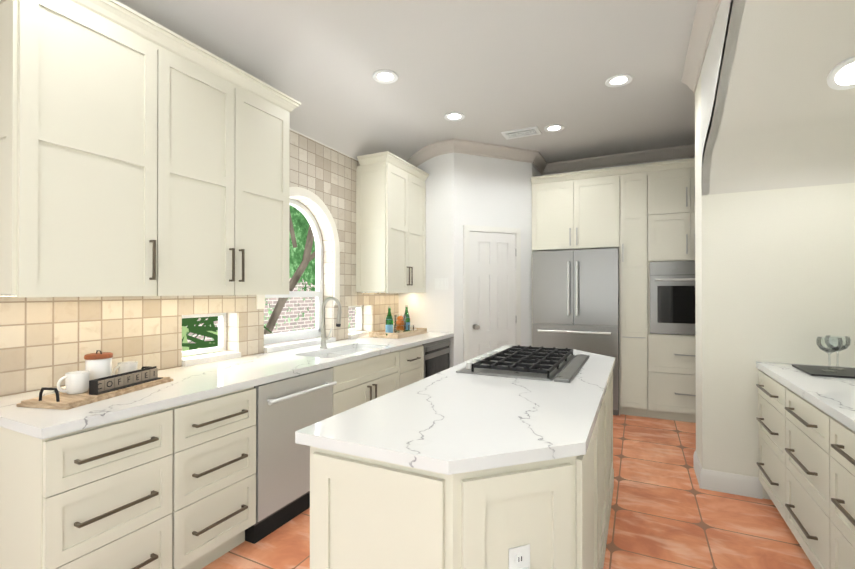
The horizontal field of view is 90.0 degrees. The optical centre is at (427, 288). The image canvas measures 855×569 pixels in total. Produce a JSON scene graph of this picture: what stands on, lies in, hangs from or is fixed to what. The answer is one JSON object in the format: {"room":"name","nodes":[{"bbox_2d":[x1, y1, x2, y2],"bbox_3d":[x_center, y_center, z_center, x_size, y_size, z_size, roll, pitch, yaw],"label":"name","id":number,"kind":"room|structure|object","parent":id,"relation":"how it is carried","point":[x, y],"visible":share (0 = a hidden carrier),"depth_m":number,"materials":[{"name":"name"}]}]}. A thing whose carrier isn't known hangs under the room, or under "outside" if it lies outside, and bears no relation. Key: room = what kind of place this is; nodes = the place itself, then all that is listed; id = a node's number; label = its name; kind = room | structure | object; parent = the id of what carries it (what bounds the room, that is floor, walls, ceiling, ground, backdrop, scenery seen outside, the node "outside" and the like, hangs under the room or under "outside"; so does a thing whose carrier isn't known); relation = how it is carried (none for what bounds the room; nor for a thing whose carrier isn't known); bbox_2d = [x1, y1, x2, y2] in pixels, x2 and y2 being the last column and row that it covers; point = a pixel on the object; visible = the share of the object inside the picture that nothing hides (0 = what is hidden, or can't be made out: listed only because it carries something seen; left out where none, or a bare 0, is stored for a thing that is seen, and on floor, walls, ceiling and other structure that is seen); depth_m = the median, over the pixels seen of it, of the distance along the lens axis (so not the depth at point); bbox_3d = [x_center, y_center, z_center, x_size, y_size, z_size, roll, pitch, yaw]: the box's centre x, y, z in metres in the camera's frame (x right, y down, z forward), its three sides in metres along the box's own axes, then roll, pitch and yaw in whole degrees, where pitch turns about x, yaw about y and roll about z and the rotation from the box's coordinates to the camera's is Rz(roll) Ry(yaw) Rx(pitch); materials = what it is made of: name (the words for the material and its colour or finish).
{"room":"kitchen","nodes":[
{"label":"kitchen","id":0,"kind":"room"},
{"bbox_2d":[0,128,398,396],"bbox_3d":[-1.919,-0.194,2.209,0.220,3.200,6.750,0,0,26],"label":"wall","id":1,"kind":"structure","parent":0,"point":[48,342],"depth_m":2.61,"materials":[{"name":"tile"}]},
{"bbox_2d":[0,0,163,296],"bbox_3d":[-1.678,-0.656,2.030,0.367,1.363,0.562,0,0,26],"label":"upper cabinet","id":2,"kind":"object","parent":1,"relation":"attached to","point":[141,155],"depth_m":1.90,"materials":[{"name":"beige paint"}]},
{"bbox_2d":[0,294,16,296],"bbox_3d":[-1.581,0.034,2.504,0.025,0.010,1.440,0,0,26],"label":"under-cabinet light","id":3,"kind":"object","parent":2,"relation":"attached to","point":[8,295],"depth_m":1.90,"materials":[{"name":"white plastic"}]},
{"bbox_2d":[182,313,225,356],"bbox_3d":[-1.596,0.312,2.962,0.050,0.283,0.428,0,0,26],"label":"window","id":4,"kind":"structure","parent":1,"relation":"in","point":[221,346],"depth_m":3.08,"materials":[{"name":"white plastic"}]},
{"bbox_2d":[160,28,291,295],"bbox_3d":[-1.348,-0.653,2.699,0.367,1.363,0.930,0,0,26],"label":"upper cabinet","id":5,"kind":"object","parent":1,"relation":"attached to","point":[227,133],"depth_m":2.55,"materials":[{"name":"beige paint"}]},
{"bbox_2d":[264,198,322,344],"bbox_3d":[-1.208,-0.164,3.737,0.062,1.243,0.838,0,0,26],"label":"arched window","id":6,"kind":"structure","parent":1,"relation":"in","point":[300,334],"depth_m":3.96,"materials":[{"name":"white plastic"}]},
{"bbox_2d":[256,187,339,308],"bbox_3d":[-1.069,-0.352,3.670,0.012,1.020,0.991,0,0,26],"label":"window trim","id":7,"kind":"structure","parent":1,"relation":"attached to","point":[313,198],"depth_m":3.96,"materials":[{"name":"white wood"}]},
{"bbox_2d":[348,305,362,332],"bbox_3d":[-0.831,0.319,4.513,0.050,0.283,0.428,0,0,26],"label":"window","id":8,"kind":"structure","parent":1,"relation":"in","point":[359,318],"depth_m":4.68,"materials":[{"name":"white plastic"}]},
{"bbox_2d":[356,151,428,292],"bbox_3d":[-0.366,-0.639,4.638,0.411,1.377,0.914,0,0,26],"label":"upper cabinet","id":9,"kind":"object","parent":1,"relation":"attached to","point":[390,222],"visible":1,"depth_m":4.34,"materials":[{"name":"beige paint"}]},
{"bbox_2d":[117,0,697,162],"bbox_3d":[0.898,-1.543,1.800,5.240,0.465,8.500,0,0,26],"label":"ceiling","id":10,"kind":"structure","parent":0,"point":[491,70],"depth_m":3.16,"materials":[{"name":"white paint"}]},
{"bbox_2d":[372,70,397,83],"bbox_3d":[-0.330,-1.661,3.356,0.204,0.012,0.204,0,0,26],"label":"recessed light","id":11,"kind":"object","parent":10,"relation":"in","point":[385,76],"visible":1,"depth_m":3.35,"materials":[{"name":"white plastic"}]},
{"bbox_2d":[444,112,464,120],"bbox_3d":[0.261,-1.657,4.123,0.204,0.012,0.204,0,0,26],"label":"recessed light","id":12,"kind":"object","parent":10,"relation":"in","point":[454,116],"visible":0.96,"depth_m":4.12,"materials":[{"name":"white plastic"}]},
{"bbox_2d":[501,126,540,139],"bbox_3d":[1.001,-1.654,4.561,0.380,0.017,0.220,0,0,26],"label":"ceiling vent","id":13,"kind":"object","parent":10,"relation":"in","point":[520,133],"visible":1,"depth_m":4.54,"materials":[{"name":"white plastic"}]},
{"bbox_2d":[544,124,564,131],"bbox_3d":[1.310,-1.656,4.419,0.204,0.012,0.204,0,0,26],"label":"recessed light","id":14,"kind":"object","parent":10,"relation":"in","point":[554,128],"visible":0.98,"depth_m":4.41,"materials":[{"name":"white plastic"}]},
{"bbox_2d":[605,74,632,86],"bbox_3d":[1.530,-1.660,3.419,0.204,0.012,0.204,0,0,26],"label":"recessed light","id":15,"kind":"object","parent":10,"relation":"in","point":[619,80],"visible":0.96,"depth_m":3.42,"materials":[{"name":"white plastic"}]},
{"bbox_2d":[399,152,541,367],"bbox_3d":[0.598,-0.144,5.456,1.421,3.130,1.400,0,0,26],"label":"wall","id":16,"kind":"structure","parent":0,"point":[463,189],"depth_m":4.95,"materials":[{"name":"white paint"}]},
{"bbox_2d":[463,225,520,361],"bbox_3d":[0.765,0.348,5.000,0.767,2.142,0.026,0,0,-23],"label":"door frame","id":17,"kind":"structure","parent":16,"relation":"attached to","point":[467,229],"depth_m":4.87,"materials":[{"name":"white paint"}]},
{"bbox_2d":[470,231,515,358],"bbox_3d":[0.764,0.378,5.003,0.623,2.058,0.018,0,0,-23],"label":"pantry door","id":18,"kind":"structure","parent":16,"relation":"in","point":[493,286],"depth_m":4.99,"materials":[{"name":"white paint"}]},
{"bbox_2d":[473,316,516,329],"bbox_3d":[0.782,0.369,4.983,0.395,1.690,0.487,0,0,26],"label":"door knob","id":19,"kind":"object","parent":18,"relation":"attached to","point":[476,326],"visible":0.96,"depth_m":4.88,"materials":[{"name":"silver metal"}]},
{"bbox_2d":[407,138,694,186],"bbox_3d":[2.246,-1.446,4.598,5.100,0.435,1.490,0,0,26],"label":"crown molding","id":20,"kind":"structure","parent":16,"relation":"attached to","point":[536,159],"depth_m":5.00,"materials":[{"name":"beige paint"}]},
{"bbox_2d":[202,414,814,568],"bbox_3d":[0.647,1.435,1.911,5.600,0.060,8.500,0,0,26],"label":"floor","id":21,"kind":"structure","parent":0,"point":[667,512],"depth_m":2.55,"materials":[{"name":"tile"}]},
{"bbox_2d":[0,407,172,568],"bbox_3d":[-1.547,0.968,1.862,0.744,0.874,0.466,0,0,26],"label":"base cabinet","id":22,"kind":"object","parent":21,"relation":"on","point":[98,497],"visible":0.98,"depth_m":1.65,"materials":[{"name":"beige paint"}]},
{"bbox_2d":[171,387,255,568],"bbox_3d":[-1.340,0.970,2.282,0.744,0.874,0.466,0,0,26],"label":"base cabinet","id":23,"kind":"object","parent":21,"relation":"on","point":[214,483],"visible":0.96,"depth_m":2.11,"materials":[{"name":"beige paint"}]},
{"bbox_2d":[245,368,336,543],"bbox_3d":[-1.018,0.972,2.746,0.636,0.874,0.644,0,0,26],"label":"dishwasher","id":24,"kind":"object","parent":21,"relation":"on","point":[286,408],"visible":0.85,"depth_m":2.52,"materials":[{"name":"silver metal"}]},
{"bbox_2d":[330,351,398,415],"bbox_3d":[-0.748,0.975,3.481,0.744,0.874,0.905,0,0,26],"label":"base cabinet","id":25,"kind":"object","parent":21,"relation":"on","point":[360,382],"visible":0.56,"depth_m":3.27,"materials":[{"name":"beige paint"}]},
{"bbox_2d":[0,331,453,438],"bbox_3d":[-0.902,0.608,3.340,0.840,0.299,3.709,0,0,26],"label":"countertop","id":26,"kind":"structure","parent":25,"relation":"on","point":[199,377],"depth_m":2.36,"materials":[{"name":"stone"}]},
{"bbox_2d":[16,366,172,409],"bbox_3d":[-1.522,0.451,2.016,0.250,0.078,0.560,0,0,10],"label":"board","id":27,"kind":"object","parent":26,"relation":"on","point":[60,400],"visible":0.58,"depth_m":1.81,"materials":[{"name":"brown wood"}]},
{"bbox_2d":[57,371,89,393],"bbox_3d":[-1.578,0.421,1.903,0.086,0.090,0.119,0,0,26],"label":"coffee mug","id":28,"kind":"object","parent":27,"relation":"on","point":[76,382],"visible":0.98,"depth_m":1.89,"materials":[{"name":"white ceramic"}]},
{"bbox_2d":[84,350,112,379],"bbox_3d":[-1.573,0.382,2.046,0.112,0.170,0.112,0,0,26],"label":"coffee canister","id":29,"kind":"object","parent":27,"relation":"on","point":[98,365],"visible":0.83,"depth_m":2.01,"materials":[{"name":"white ceramic"}]},
{"bbox_2d":[112,361,137,374],"bbox_3d":[-1.540,0.422,2.171,0.086,0.090,0.119,0,0,26],"label":"coffee mug","id":30,"kind":"object","parent":27,"relation":"on","point":[126,366],"visible":0.54,"depth_m":2.15,"materials":[{"name":"white ceramic"}]},
{"bbox_2d":[89,366,162,394],"bbox_3d":[-1.433,0.436,2.053,0.042,0.062,0.365,0,0,10],"label":"sign","id":31,"kind":"object","parent":27,"relation":"on","point":[125,382],"visible":1,"depth_m":2.02,"materials":[{"name":"black wood"}]},
{"bbox_2d":[320,297,341,347],"bbox_3d":[-0.789,0.282,3.554,0.214,0.428,0.106,0,0,26],"label":"faucet","id":32,"kind":"object","parent":26,"relation":"on","point":[324,338],"visible":1,"depth_m":3.55,"materials":[{"name":"silver metal"}]},
{"bbox_2d":[369,327,426,338],"bbox_3d":[-0.305,0.474,4.605,0.350,0.055,0.640,0,0,26],"label":"serving tray","id":33,"kind":"object","parent":26,"relation":"on","point":[383,333],"visible":0.79,"depth_m":4.39,"materials":[{"name":"beige wood"}]},
{"bbox_2d":[386,306,392,335],"bbox_3d":[-0.399,0.340,4.473,0.082,0.304,0.080,0,0,26],"label":"water bottle","id":34,"kind":"object","parent":33,"relation":"on","point":[389,323],"visible":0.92,"depth_m":4.44,"materials":[{"name":"green glass"}]},
{"bbox_2d":[394,315,405,332],"bbox_3d":[-0.287,0.390,4.654,0.132,0.205,0.176,0,0,26],"label":"glass pitcher","id":35,"kind":"object","parent":33,"relation":"on","point":[395,325],"visible":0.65,"depth_m":4.60,"materials":[{"name":"clear glass"}]},
{"bbox_2d":[396,316,403,329],"bbox_3d":[-0.297,0.376,4.634,0.110,0.156,0.104,0,0,26],"label":"orange","id":36,"kind":"object","parent":35,"relation":"in","point":[400,319],"depth_m":4.60,"materials":[{"name":"orange food"}]},
{"bbox_2d":[403,305,409,331],"bbox_3d":[-0.235,0.342,4.805,0.082,0.304,0.080,0,0,26],"label":"water bottle","id":37,"kind":"object","parent":33,"relation":"on","point":[406,313],"visible":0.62,"depth_m":4.78,"materials":[{"name":"green glass"}]},
{"bbox_2d":[357,345,423,388],"bbox_3d":[-0.441,0.978,4.103,0.744,0.874,0.478,0,0,26],"label":"base cabinet","id":38,"kind":"object","parent":21,"relation":"on","point":[411,365],"visible":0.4,"depth_m":3.94,"materials":[{"name":"beige paint"}]},
{"bbox_2d":[422,338,449,377],"bbox_3d":[-0.191,0.980,4.608,0.744,0.874,0.645,0,0,26],"label":"beverage cooler","id":39,"kind":"object","parent":21,"relation":"on","point":[436,356],"visible":0.23,"depth_m":4.42,"materials":[{"name":"black metal"}]},
{"bbox_2d":[310,371,613,568],"bbox_3d":[0.522,0.970,2.410,0.879,0.874,2.544,0,0,26],"label":"kitchen island","id":40,"kind":"object","parent":21,"relation":"on","point":[367,513],"visible":0.54,"depth_m":1.33,"materials":[{"name":"beige paint"}]},
{"bbox_2d":[295,345,614,474],"bbox_3d":[0.521,0.512,2.410,0.899,0.039,2.569,0,0,26],"label":"island countertop","id":41,"kind":"structure","parent":40,"relation":"on","point":[449,421],"depth_m":1.56,"materials":[{"name":"stone"}]},
{"bbox_2d":[456,345,589,382],"bbox_3d":[0.667,0.463,2.792,0.640,0.060,0.970,0,0,26],"label":"gas cooktop","id":42,"kind":"object","parent":41,"relation":"in","point":[542,363],"visible":1,"depth_m":2.57,"materials":[{"name":"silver metal"}]},
{"bbox_2d":[509,544,529,568],"bbox_3d":[0.263,0.791,1.270,0.067,0.072,0.039,0,0,-19],"label":"outlet","id":43,"kind":"object","parent":40,"relation":"attached to","point":[519,557],"visible":1,"depth_m":1.25,"materials":[{"name":"white plastic"}]},
{"bbox_2d":[532,248,618,415],"bbox_3d":[1.818,0.486,5.206,0.947,1.868,0.716,0,0,26],"label":"refrigerator","id":44,"kind":"object","parent":21,"relation":"on","point":[575,299],"visible":0.77,"depth_m":4.91,"materials":[{"name":"silver metal"}]},
{"bbox_2d":[532,178,620,414],"bbox_3d":[1.836,0.075,5.245,0.979,2.690,0.674,0,0,26],"label":"tall cabinet","id":45,"kind":"object","parent":21,"relation":"on","point":[582,215],"visible":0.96,"depth_m":4.96,"materials":[{"name":"beige paint"}]},
{"bbox_2d":[620,175,647,416],"bbox_3d":[2.398,0.074,4.967,0.272,2.690,0.674,0,0,26],"label":"tall cabinet","id":46,"kind":"object","parent":21,"relation":"on","point":[633,312],"visible":1,"depth_m":4.71,"materials":[{"name":"beige paint"}]},
{"bbox_2d":[647,169,695,422],"bbox_3d":[2.881,0.073,4.729,0.800,2.690,0.674,0,0,26],"label":"tall cabinet","id":47,"kind":"object","parent":21,"relation":"on","point":[671,237],"visible":0.58,"depth_m":4.55,"materials":[{"name":"beige paint"}]},
{"bbox_2d":[650,261,695,334],"bbox_3d":[2.859,0.100,4.684,0.756,0.775,0.640,0,0,26],"label":"wall oven","id":48,"kind":"object","parent":47,"relation":"in","point":[672,297],"visible":0.6,"depth_m":4.53,"materials":[{"name":"silver metal"}]},
{"bbox_2d":[756,370,787,521],"bbox_3d":[2.369,0.970,2.476,0.683,0.874,0.598,0,0,26],"label":"base cabinet","id":49,"kind":"object","parent":21,"relation":"on","point":[771,419],"visible":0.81,"depth_m":2.57,"materials":[{"name":"beige paint"}]},
{"bbox_2d":[756,362,854,431],"bbox_3d":[1.494,0.504,0.675,0.657,0.039,4.607,0,0,26],"label":"countertop","id":50,"kind":"structure","parent":49,"relation":"on","point":[834,397],"depth_m":2.12,"materials":[{"name":"stone"}]},
{"bbox_2d":[792,364,854,378],"bbox_3d":[2.397,0.486,2.479,0.360,0.011,0.340,0,0,26],"label":"tray","id":51,"kind":"object","parent":50,"relation":"on","point":[817,371],"visible":0.89,"depth_m":2.47,"materials":[{"name":"grey metal"}]},
{"bbox_2d":[816,337,842,371],"bbox_3d":[2.330,0.382,2.479,0.114,0.195,0.114,0,0,26],"label":"coupe glass","id":52,"kind":"object","parent":51,"relation":"on","point":[839,345],"visible":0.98,"depth_m":2.47,"materials":[{"name":"clear glass"}]},
{"bbox_2d":[824,335,850,369],"bbox_3d":[2.442,0.383,2.546,0.114,0.195,0.114,0,0,26],"label":"coupe glass","id":53,"kind":"object","parent":51,"relation":"on","point":[846,345],"visible":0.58,"depth_m":2.53,"materials":[{"name":"clear glass"}]},
{"bbox_2d":[785,389,832,568],"bbox_3d":[2.103,0.968,1.938,0.683,0.874,0.598,0,0,26],"label":"base cabinet","id":54,"kind":"object","parent":21,"relation":"on","point":[808,455],"visible":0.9,"depth_m":2.03,"materials":[{"name":"beige paint"}]},
{"bbox_2d":[830,418,854,568],"bbox_3d":[1.838,0.966,1.400,0.683,0.874,0.598,0,0,26],"label":"base cabinet","id":55,"kind":"object","parent":21,"relation":"on","point":[842,496],"visible":0.96,"depth_m":1.69,"materials":[{"name":"beige paint"}]},
{"bbox_2d":[542,157,694,175],"bbox_3d":[2.512,-0.179,5.403,5.340,3.200,0.200,0,0,26],"label":"wall","id":56,"kind":"structure","parent":0,"point":[619,166],"depth_m":5.34,"materials":[{"name":"white paint"}]},
{"bbox_2d":[695,84,698,457],"bbox_3d":[3.026,-0.191,2.818,2.130,3.200,0.180,0,0,26],"label":"wall","id":57,"kind":"structure","parent":0,"point":[696,259],"depth_m":3.29,"materials":[{"name":"white paint"}]},
{"bbox_2d":[693,451,762,498],"bbox_3d":[2.168,1.343,3.114,0.355,0.135,0.396,0,0,26],"label":"baseboard","id":58,"kind":"structure","parent":57,"relation":"attached to","point":[736,484],"depth_m":2.94,"materials":[{"name":"white paint"}]},
{"bbox_2d":[701,0,744,194],"bbox_3d":[1.164,-1.233,1.400,0.050,1.130,3.620,0,0,26],"label":"wall","id":59,"kind":"structure","parent":0,"point":[711,68],"depth_m":2.51,"materials":[{"name":"white paint"}]},
{"bbox_2d":[682,0,720,92],"bbox_3d":[0.699,-1.619,0.617,0.090,0.125,6.200,0,0,26],"label":"crown molding","id":60,"kind":"structure","parent":59,"relation":"attached to","point":[706,12],"depth_m":2.75,"materials":[{"name":"beige paint"}]},
{"bbox_2d":[698,73,854,499],"bbox_3d":[2.942,-0.192,2.648,2.130,3.200,0.200,0,0,26],"label":"wall","id":61,"kind":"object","parent":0,"point":[776,275],"visible":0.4,"depth_m":2.88,"materials":[{"name":"white paint"}]},
{"bbox_2d":[701,0,854,194],"bbox_3d":[1.610,-1.209,-0.047,2.130,1.069,5.820,0,0,26],"label":"ceiling","id":62,"kind":"structure","parent":0,"point":[788,118],"depth_m":2.40,"materials":[{"name":"beige paint"}]},
{"bbox_2d":[827,56,854,89],"bbox_3d":[2.165,-1.098,2.173,0.200,0.102,0.182,0,0,26],"label":"recessed light","id":63,"kind":"object","parent":62,"relation":"in","point":[841,76],"visible":1,"depth_m":2.19,"materials":[{"name":"white plastic"}]},
{"label":"outside","id":64,"kind":"structure","parent":0,"visible":0},
{"bbox_2d":[185,205,355,344],"bbox_3d":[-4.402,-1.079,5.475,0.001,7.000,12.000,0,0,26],"label":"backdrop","id":65,"kind":"structure","parent":64,"point":[297,314],"depth_m":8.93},
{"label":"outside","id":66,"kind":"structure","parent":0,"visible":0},
{"bbox_2d":[182,298,272,356],"bbox_3d":[-2.175,0.478,4.214,0.396,1.787,2.090,0,0,26],"label":"bush","id":67,"kind":"object","parent":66,"point":[205,329],"visible":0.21,"depth_m":4.04,"materials":[{"name":"green plant"}]},
{"bbox_2d":[264,207,315,334],"bbox_3d":[-1.669,-0.025,5.887,0.799,3.916,2.657,0,0,26],"label":"tree","id":68,"kind":"object","parent":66,"point":[308,256],"visible":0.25,"depth_m":5.92,"materials":[{"name":"brown plant"}]}
]}

